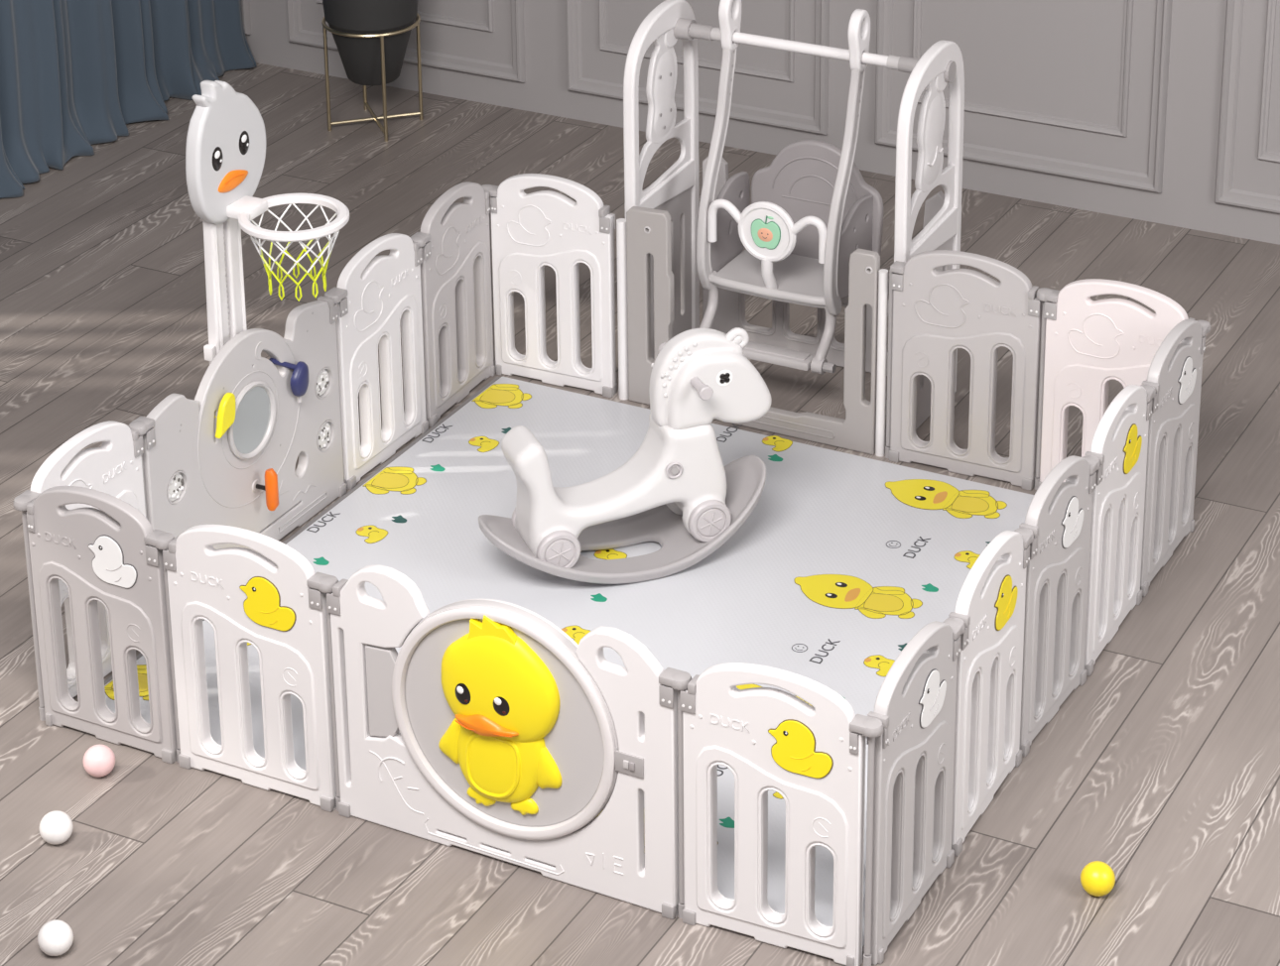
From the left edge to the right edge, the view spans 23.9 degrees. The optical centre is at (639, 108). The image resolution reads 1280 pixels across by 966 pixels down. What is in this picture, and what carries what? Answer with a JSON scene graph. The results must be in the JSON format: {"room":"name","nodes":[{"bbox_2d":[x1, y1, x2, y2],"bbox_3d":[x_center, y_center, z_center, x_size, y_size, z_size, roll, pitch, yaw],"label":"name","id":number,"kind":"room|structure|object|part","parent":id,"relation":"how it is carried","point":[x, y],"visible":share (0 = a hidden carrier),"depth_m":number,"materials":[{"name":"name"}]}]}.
{"room":"playroom","nodes":[
{"label":"playroom","id":0,"kind":"room"},
{"bbox_2d":[0,62,1279,965],"bbox_3d":[0.151,2.198,3.772,9.500,0.050,10.600,10,23,26],"label":"floor","id":1,"kind":"structure","parent":0,"point":[1161,769],"depth_m":6.30,"materials":[{"name":"grey wood"}]},
{"bbox_2d":[37,919,73,956],"bbox_3d":[-1.060,1.506,5.487,0.064,0.064,0.064,10,23,26],"label":"ball","id":2,"kind":"object","parent":1,"relation":"on","point":[56,937],"visible":1,"depth_m":5.46,"materials":[{"name":"white plastic"}]},
{"bbox_2d":[39,810,73,845],"bbox_3d":[-1.123,1.383,5.814,0.064,0.064,0.064,10,23,26],"label":"ball","id":3,"kind":"object","parent":1,"relation":"on","point":[56,828],"visible":1,"depth_m":5.79,"materials":[{"name":"white plastic"}]},
{"bbox_2d":[12,421,145,721],"bbox_3d":[-1.150,0.940,6.279,0.041,0.567,0.387,10,23,27],"label":"fence","id":4,"kind":"object","parent":1,"relation":"on","point":[114,468],"visible":0.42,"depth_m":6.25,"materials":[{"name":"white plastic"}]},
{"bbox_2d":[83,745,115,777],"bbox_3d":[-1.079,1.302,6.030,0.064,0.064,0.064,10,23,26],"label":"ball","id":5,"kind":"object","parent":1,"relation":"on","point":[98,760],"visible":1,"depth_m":6.01,"materials":[{"name":"pink plastic"}]},
{"bbox_2d":[26,486,180,764],"bbox_3d":[-1.064,1.024,6.052,0.354,0.567,0.041,10,23,26],"label":"fence","id":6,"kind":"object","parent":1,"relation":"on","point":[111,555],"visible":1,"depth_m":6.03,"materials":[{"name":"grey plastic"}]},
{"bbox_2d":[128,296,346,551],"bbox_3d":[-0.867,0.772,6.733,0.096,0.556,0.762,10,23,26],"label":"board","id":7,"kind":"object","parent":1,"relation":"on","point":[227,455],"visible":0.91,"depth_m":6.75,"materials":[{"name":"grey plastic"}]},
{"bbox_3d":[-0.918,0.667,6.613,0.041,0.087,0.068,10,23,26],"label":"toy knob","id":8,"kind":"part","parent":7,"relation":"part of","materials":[{"name":"yellow plastic"}]},
{"bbox_2d":[227,381,275,460],"bbox_3d":[-0.879,0.692,6.734,0.049,0.178,0.178,10,23,26],"label":"mirror","id":9,"kind":"object","parent":7,"relation":"attached to","point":[251,405],"depth_m":6.72,"materials":[{"name":"grey plastic"}]},
{"bbox_3d":[-0.838,0.852,6.779,0.060,0.102,0.032,10,23,26],"label":"crank handle","id":10,"kind":"part","parent":7,"relation":"part of","materials":[{"name":"orange plastic"}]},
{"bbox_3d":[-0.788,0.615,6.839,0.099,0.131,0.034,-17,26,-37],"label":"slider knob","id":11,"kind":"part","parent":7,"relation":"part of","materials":[{"name":"blue plastic"}]},
{"bbox_2d":[162,524,340,812],"bbox_3d":[-0.746,1.080,5.895,0.392,0.567,0.041,10,23,26],"label":"fence","id":12,"kind":"object","parent":1,"relation":"on","point":[271,598],"visible":1,"depth_m":5.88,"materials":[{"name":"white plastic"}]},
{"bbox_2d":[185,80,349,364],"bbox_3d":[-0.781,0.483,6.661,0.316,1.146,0.263,10,23,26],"label":"basketball hoop","id":13,"kind":"object","parent":1,"relation":"on","point":[225,148],"visible":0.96,"depth_m":6.58,"materials":[{"name":"white plastic"}]},
{"bbox_3d":[-0.914,0.608,6.760,0.032,0.845,0.120,10,23,26],"label":"post","id":14,"kind":"part","parent":13,"relation":"part of","materials":[{"name":"white plastic"}]},
{"bbox_2d":[321,12,423,141],"bbox_3d":[-0.826,-0.112,9.373,0.305,0.351,0.305,10,23,26],"label":"plant stand","id":15,"kind":"object","parent":1,"relation":"on","point":[416,24],"visible":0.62,"depth_m":9.32,"materials":[{"name":"gold metal"}]},
{"bbox_3d":[-0.966,-0.093,9.333,0.011,0.345,0.012,10,23,26],"label":"leg","id":16,"kind":"part","parent":15,"relation":"part of","materials":[{"name":"gold metal"}]},
{"bbox_3d":[-0.870,-0.158,9.505,0.011,0.345,0.012,10,23,26],"label":"leg","id":17,"kind":"part","parent":15,"relation":"part of","materials":[{"name":"gold metal"}]},
{"bbox_2d":[322,0,417,85],"bbox_3d":[-0.828,-0.256,9.319,0.304,0.342,0.304,10,23,26],"label":"plant pot","id":18,"kind":"object","parent":15,"relation":"in","point":[360,58],"visible":0.96,"depth_m":9.22,"materials":[{"name":"matte black ceramic"}]},
{"bbox_3d":[-0.782,-0.061,9.243,0.011,0.345,0.012,10,23,26],"label":"leg","id":19,"kind":"part","parent":15,"relation":"part of","materials":[{"name":"gold metal"}]},
{"bbox_3d":[-0.686,-0.126,9.414,0.011,0.345,0.012,10,23,26],"label":"leg","id":20,"kind":"part","parent":15,"relation":"part of","materials":[{"name":"gold metal"}]},
{"bbox_2d":[323,233,428,490],"bbox_3d":[-0.627,0.586,7.203,0.041,0.567,0.382,10,23,26],"label":"fence","id":21,"kind":"object","parent":1,"relation":"on","point":[372,294],"visible":1,"depth_m":7.19,"materials":[{"name":"white plastic"}]},
{"bbox_2d":[410,181,495,426],"bbox_3d":[-0.465,0.472,7.502,0.041,0.567,0.363,9,23,24],"label":"fence","id":22,"kind":"object","parent":1,"relation":"on","point":[453,239],"visible":1,"depth_m":7.49,"materials":[{"name":"grey plastic"}]},
{"bbox_2d":[326,564,692,919],"bbox_3d":[-0.252,1.173,5.633,0.770,0.567,0.076,10,23,27],"label":"gate","id":23,"kind":"object","parent":1,"relation":"on","point":[515,735],"visible":1,"depth_m":5.61,"materials":[{"name":"white plastic"}]},
{"bbox_3d":[-0.276,1.136,5.648,0.547,0.486,0.049,10,23,27],"label":"round door","id":24,"kind":"part","parent":23,"relation":"part of","materials":[{"name":"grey plastic"}]},
{"bbox_2d":[481,173,617,397],"bbox_3d":[-0.233,0.433,7.599,0.371,0.567,0.041,9,23,24],"label":"fence","id":25,"kind":"object","parent":1,"relation":"on","point":[530,232],"visible":1,"depth_m":7.57,"materials":[{"name":"white plastic"}]},
{"bbox_2d":[77,377,1033,946],"bbox_3d":[0.022,1.101,6.602,1.794,0.013,1.798,10,23,26],"label":"play mat","id":26,"kind":"object","parent":1,"relation":"on","point":[840,560],"visible":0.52,"depth_m":6.83,"materials":[{"name":"grey plastic"}]},
{"bbox_2d":[104,664,148,700],"bbox_3d":[-1.044,1.208,6.335,0.129,0.002,0.153,10,23,26],"label":"print","id":27,"kind":"object","parent":26,"relation":"on","point":[141,669],"depth_m":6.33,"materials":[{"name":"yellow"}]},
{"bbox_2d":[312,556,329,565],"bbox_3d":[-0.720,1.023,6.817,0.030,0.002,0.042,-15,25,-33],"label":"print","id":28,"kind":"object","parent":26,"relation":"on","point":[317,561],"depth_m":6.82,"materials":[{"name":"teal"}]},
{"bbox_2d":[356,525,387,543],"bbox_3d":[-0.619,0.977,6.935,0.078,0.002,0.077,10,23,26],"label":"print","id":29,"kind":"object","parent":26,"relation":"on","point":[364,534],"depth_m":6.93,"materials":[{"name":"yellow"}]},
{"bbox_2d":[362,466,426,495],"bbox_3d":[-0.574,0.887,7.174,0.129,0.002,0.153,10,23,26],"label":"print","id":30,"kind":"object","parent":26,"relation":"on","point":[386,480],"depth_m":7.18,"materials":[{"name":"yellow"}]},
{"bbox_2d":[391,514,406,523],"bbox_3d":[-0.558,0.953,6.998,0.030,0.002,0.042,-15,25,-33],"label":"print","id":31,"kind":"object","parent":26,"relation":"on","point":[396,519],"depth_m":7.00,"materials":[{"name":"teal"}]},
{"bbox_2d":[429,464,445,471],"bbox_3d":[-0.485,0.863,7.237,0.030,0.002,0.042,-15,25,-33],"label":"print","id":32,"kind":"object","parent":26,"relation":"on","point":[433,467],"depth_m":7.24,"materials":[{"name":"teal"}]},
{"bbox_2d":[468,436,499,452],"bbox_3d":[-0.384,0.817,7.354,0.078,0.002,0.077,10,23,26],"label":"print","id":33,"kind":"object","parent":26,"relation":"on","point":[475,444],"depth_m":7.35,"materials":[{"name":"yellow"}]},
{"bbox_2d":[471,384,531,408],"bbox_3d":[-0.340,0.727,7.593,0.129,0.002,0.153,10,23,26],"label":"print","id":34,"kind":"object","parent":26,"relation":"on","point":[492,396],"depth_m":7.59,"materials":[{"name":"yellow"}]},
{"bbox_2d":[501,427,511,433],"bbox_3d":[-0.323,0.793,7.417,0.030,0.002,0.042,-15,25,-33],"label":"print","id":35,"kind":"object","parent":26,"relation":"on","point":[503,430],"depth_m":7.42,"materials":[{"name":"teal"}]},
{"bbox_2d":[561,626,590,644],"bbox_3d":[-0.140,1.135,6.502,0.078,0.002,0.077,10,23,26],"label":"print","id":36,"kind":"object","parent":26,"relation":"on","point":[576,633],"depth_m":6.52,"materials":[{"name":"yellow"}]},
{"bbox_2d":[590,593,607,602],"bbox_3d":[-0.092,1.079,6.651,0.030,0.002,0.042,-15,25,-33],"label":"print","id":37,"kind":"object","parent":26,"relation":"on","point":[594,597],"depth_m":6.65,"materials":[{"name":"teal"}]},
{"bbox_2d":[593,548,627,559],"bbox_3d":[-0.070,1.013,6.824,0.078,0.002,0.077,10,23,26],"label":"print","id":38,"kind":"object","parent":26,"relation":"on","point":[612,554],"depth_m":6.84,"materials":[{"name":"yellow"}]},
{"bbox_2d":[478,327,771,584],"bbox_3d":[-0.035,0.764,6.731,0.678,0.528,0.260,-8,22,-19],"label":"rocking horse","id":39,"kind":"object","parent":26,"relation":"on","point":[677,492],"visible":1,"depth_m":6.71},
{"bbox_2d":[719,816,734,828],"bbox_3d":[0.170,1.381,5.838,0.030,0.002,0.042,-15,25,-33],"label":"print","id":40,"kind":"object","parent":26,"relation":"on","point":[724,822],"depth_m":5.84,"materials":[{"name":"teal"}]},
{"bbox_2d":[735,683,813,707],"bbox_3d":[0.238,1.232,6.230,0.300,0.003,0.153,9,23,25],"label":"print","id":41,"kind":"object","parent":26,"relation":"on","point":[743,687],"depth_m":6.30,"materials":[{"name":"yellow"}]},
{"bbox_2d":[768,454,782,461],"bbox_3d":[0.325,0.842,7.267,0.030,0.002,0.042,-15,25,-33],"label":"print","id":42,"kind":"object","parent":26,"relation":"on","point":[771,457],"depth_m":7.27,"materials":[{"name":"teal"}]},
{"bbox_2d":[762,435,792,452],"bbox_3d":[0.330,0.814,7.341,0.078,0.002,0.077,10,23,26],"label":"print","id":43,"kind":"object","parent":26,"relation":"on","point":[772,444],"depth_m":7.33,"materials":[{"name":"yellow"}]},
{"bbox_2d":[772,791,783,799],"bbox_3d":[0.271,1.336,5.955,0.078,0.002,0.077,10,23,26],"label":"print","id":44,"kind":"object","parent":26,"relation":"on","point":[776,796],"depth_m":5.92,"materials":[{"name":"yellow"}]},
{"bbox_2d":[791,643,807,652],"bbox_3d":[0.341,1.151,6.444,0.035,0.002,0.035,7,22,19],"label":"print","id":45,"kind":"object","parent":26,"relation":"on","point":[796,648],"depth_m":6.44,"materials":[{"name":"grey"}]},
{"bbox_2d":[794,574,922,619],"bbox_3d":[0.473,1.072,6.650,0.300,0.003,0.153,9,23,25],"label":"print","id":46,"kind":"object","parent":26,"relation":"on","point":[846,596],"depth_m":6.64,"materials":[{"name":"yellow"}]},
{"bbox_2d":[863,654,895,676],"bbox_3d":[0.506,1.175,6.374,0.078,0.002,0.077,10,23,26],"label":"print","id":47,"kind":"object","parent":26,"relation":"on","point":[873,665],"depth_m":6.38,"materials":[{"name":"yellow"}]},
{"bbox_2d":[886,540,900,548],"bbox_3d":[0.575,0.991,6.863,0.035,0.002,0.035,7,22,19],"label":"print","id":48,"kind":"object","parent":26,"relation":"on","point":[889,544],"depth_m":6.86,"materials":[{"name":"grey"}]},
{"bbox_2d":[897,643,906,650],"bbox_3d":[0.567,1.151,6.438,0.030,0.002,0.042,-15,25,-33],"label":"print","id":49,"kind":"object","parent":26,"relation":"on","point":[900,646],"depth_m":6.45,"materials":[{"name":"teal"}]},
{"bbox_2d":[921,583,938,592],"bbox_3d":[0.639,1.061,6.676,0.030,0.002,0.042,-15,25,-33],"label":"print","id":50,"kind":"object","parent":26,"relation":"on","point":[926,587],"depth_m":6.68,"materials":[{"name":"teal"}]},
{"bbox_2d":[885,479,1007,518],"bbox_3d":[0.708,0.912,7.069,0.300,0.003,0.153,9,23,25],"label":"print","id":51,"kind":"object","parent":26,"relation":"on","point":[930,498],"depth_m":7.07,"materials":[{"name":"yellow"}]},
{"bbox_2d":[953,550,980,569],"bbox_3d":[0.741,1.015,6.794,0.078,0.002,0.077,10,23,26],"label":"print","id":52,"kind":"object","parent":26,"relation":"on","point":[962,560],"depth_m":6.80,"materials":[{"name":"yellow"}]},
{"bbox_2d":[680,662,883,965],"bbox_3d":[0.252,1.255,5.400,0.380,0.567,0.041,9,23,24],"label":"fence","id":53,"kind":"object","parent":1,"relation":"on","point":[769,738],"visible":1,"depth_m":5.38,"materials":[{"name":"white plastic"}]},
{"bbox_2d":[616,0,964,456],"bbox_3d":[0.369,0.265,7.452,0.768,0.973,0.439,10,23,26],"label":"swing set","id":54,"kind":"object","parent":1,"relation":"on","point":[658,280],"visible":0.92,"depth_m":7.42,"materials":[{"name":"grey plastic"}]},
{"bbox_2d":[673,17,721,41],"bbox_3d":[0.136,-0.193,7.509,0.163,0.052,0.052,10,23,26],"label":"socket","id":55,"kind":"object","parent":54,"relation":"attached to","point":[684,28],"depth_m":7.49,"materials":[{"name":"grey plastic"}]},
{"bbox_2d":[696,0,883,375],"bbox_3d":[0.362,0.169,7.457,0.389,0.888,0.319,10,23,26],"label":"swing","id":56,"kind":"object","parent":54,"relation":"hanging from","point":[812,207],"visible":0.96,"depth_m":7.48,"materials":[{"name":"grey plastic"}]},
{"bbox_3d":[0.180,0.514,7.566,0.054,0.169,0.100,10,23,26],"label":"footrest arm","id":57,"kind":"part","parent":56,"relation":"part of","materials":[{"name":"grey plastic"}]},
{"bbox_3d":[0.195,0.083,7.501,0.028,0.754,0.213,10,23,26],"label":"hanger arm","id":58,"kind":"part","parent":56,"relation":"part of","materials":[{"name":"grey plastic"}]},
{"bbox_3d":[0.318,0.339,7.441,0.325,0.244,0.053,10,23,26],"label":"handle","id":59,"kind":"part","parent":56,"relation":"part of","materials":[{"name":"white plastic"}]},
{"bbox_3d":[0.367,0.423,7.575,0.353,0.033,0.253,10,23,26],"label":"seat","id":60,"kind":"part","parent":56,"relation":"part of","materials":[{"name":"grey plastic"}]},
{"bbox_3d":[0.444,0.235,7.613,0.361,0.324,0.027,10,23,26],"label":"backrest","id":61,"kind":"part","parent":56,"relation":"part of","materials":[{"name":"grey plastic"}]},
{"bbox_3d":[0.465,0.564,7.425,0.054,0.169,0.100,10,23,26],"label":"footrest arm","id":62,"kind":"part","parent":56,"relation":"part of","materials":[{"name":"grey plastic"}]},
{"bbox_3d":[0.502,0.137,7.350,0.028,0.754,0.213,10,23,26],"label":"hanger arm","id":63,"kind":"part","parent":56,"relation":"part of","materials":[{"name":"grey plastic"}]},
{"bbox_2d":[886,55,956,82],"bbox_3d":[0.672,-0.099,7.245,0.163,0.052,0.052,10,23,26],"label":"socket","id":64,"kind":"object","parent":54,"relation":"attached to","point":[949,63],"depth_m":7.24,"materials":[{"name":"grey plastic"}]},
{"bbox_2d":[862,618,965,965],"bbox_3d":[0.500,1.214,5.502,0.041,0.567,0.389,10,23,26],"label":"fence","id":65,"kind":"object","parent":1,"relation":"on","point":[915,704],"visible":0.98,"depth_m":5.46,"materials":[{"name":"grey plastic"}]},
{"bbox_2d":[885,250,1042,491],"bbox_3d":[0.759,0.603,7.117,0.380,0.567,0.038,9,23,25],"label":"fence","id":66,"kind":"object","parent":1,"relation":"on","point":[933,314],"visible":1,"depth_m":7.10,"materials":[{"name":"grey plastic"}]},
{"bbox_2d":[948,527,1033,856],"bbox_3d":[0.671,1.093,5.817,0.041,0.567,0.393,9,23,25],"label":"fence","id":67,"kind":"object","parent":1,"relation":"on","point":[990,602],"visible":0.91,"depth_m":5.78,"materials":[{"name":"white plastic"}]},
{"bbox_2d":[1019,455,1100,757],"bbox_3d":[0.841,0.979,6.117,0.041,0.567,0.363,11,23,28],"label":"fence","id":68,"kind":"object","parent":1,"relation":"on","point":[1059,514],"visible":0.95,"depth_m":6.08,"materials":[{"name":"grey plastic"}]},
{"bbox_2d":[1080,861,1115,896],"bbox_3d":[0.851,1.433,5.623,0.064,0.064,0.064,10,23,26],"label":"ball","id":69,"kind":"object","parent":1,"relation":"on","point":[1097,879],"visible":1,"depth_m":5.60,"materials":[{"name":"yellow plastic"}]},
{"bbox_2d":[1033,278,1194,490],"bbox_3d":[1.083,0.660,6.956,0.382,0.567,0.041,11,23,28],"label":"fence","id":70,"kind":"object","parent":1,"relation":"on","point":[1087,343],"visible":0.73,"depth_m":6.93,"materials":[{"name":"white plastic"}]},
{"bbox_2d":[1084,384,1155,676],"bbox_3d":[1.010,0.866,6.412,0.041,0.567,0.382,10,23,25],"label":"fence","id":71,"kind":"object","parent":1,"relation":"on","point":[1119,442],"visible":0.95,"depth_m":6.37,"materials":[{"name":"white plastic"}]},
{"bbox_2d":[1140,319,1210,597],"bbox_3d":[1.181,0.748,6.719,0.041,0.567,0.386,10,23,26],"label":"fence","id":72,"kind":"object","parent":1,"relation":"on","point":[1175,371],"visible":0.89,"depth_m":6.68,"materials":[{"name":"grey plastic"}]},
{"bbox_2d":[245,0,1279,245],"bbox_3d":[2.583,-1.348,7.447,9.500,4.050,0.120,10,23,26],"label":"wall","id":73,"kind":"structure","parent":0,"point":[1062,59],"depth_m":8.75,"materials":[{"name":"grey paint"}]},
{"bbox_2d":[241,0,251,34],"bbox_3d":[-1.412,-1.291,9.619,0.260,2.203,0.028,10,23,26],"label":"trim","id":74,"kind":"structure","parent":73,"relation":"attached to","point":[245,6],"depth_m":9.93,"materials":[{"name":"grey paint"}]},
{"bbox_2d":[316,0,494,31],"bbox_3d":[-0.765,-1.180,9.306,0.661,1.905,0.016,10,23,26],"label":"trim","id":75,"kind":"structure","parent":73,"relation":"attached to","point":[488,26],"depth_m":9.53,"materials":[{"name":"grey paint"}]},
{"bbox_2d":[286,0,525,82],"bbox_3d":[-0.767,-1.179,9.301,0.885,2.203,0.028,10,23,26],"label":"trim","id":76,"kind":"structure","parent":73,"relation":"attached to","point":[516,71],"depth_m":9.58,"materials":[{"name":"grey paint"}]},
{"bbox_2d":[598,0,794,82],"bbox_3d":[0.157,-1.019,8.851,0.661,1.905,0.016,10,23,26],"label":"trim","id":77,"kind":"structure","parent":73,"relation":"attached to","point":[789,75],"depth_m":9.11,"materials":[{"name":"grey paint"}]},
{"bbox_2d":[565,0,829,134],"bbox_3d":[0.154,-1.018,8.846,0.885,2.203,0.028,10,23,26],"label":"trim","id":78,"kind":"structure","parent":73,"relation":"attached to","point":[819,124],"depth_m":9.14,"materials":[{"name":"grey paint"}]},
{"bbox_2d":[911,0,1133,136],"bbox_3d":[1.078,-0.858,8.397,0.661,1.905,0.016,10,23,26],"label":"trim","id":79,"kind":"structure","parent":73,"relation":"attached to","point":[1121,130],"depth_m":8.64,"materials":[{"name":"grey paint"}]},
{"bbox_2d":[874,0,1172,192],"bbox_3d":[1.075,-0.857,8.392,0.885,2.203,0.028,10,23,26],"label":"trim","id":80,"kind":"structure","parent":73,"relation":"attached to","point":[1152,181],"depth_m":8.69,"materials":[{"name":"grey paint"}]},
{"bbox_2d":[1214,0,1279,213],"bbox_3d":[1.997,-0.697,7.937,0.885,2.203,0.028,10,23,26],"label":"trim","id":81,"kind":"structure","parent":73,"relation":"attached to","point":[1224,193],"depth_m":8.42,"materials":[{"name":"grey paint"}]},
{"bbox_2d":[1257,0,1279,162],"bbox_3d":[2.000,-0.698,7.942,0.661,1.905,0.016,10,23,26],"label":"trim","id":82,"kind":"structure","parent":73,"relation":"attached to","point":[1262,154],"depth_m":8.34,"materials":[{"name":"grey paint"}]},
{"bbox_3d":[-4.041,-0.388,5.090,0.120,4.050,10.530,10,23,26],"label":"wall","id":83,"kind":"structure","parent":0,"visible":0},
{"bbox_2d":[0,0,256,198],"bbox_3d":[-1.929,-0.960,8.626,0.354,2.482,2.305,10,23,26],"label":"curtain","id":84,"kind":"object","parent":83,"relation":"hanging from","point":[73,73],"visible":0.99,"depth_m":9.24,"materials":[{"name":"blue fabric"}]}
]}

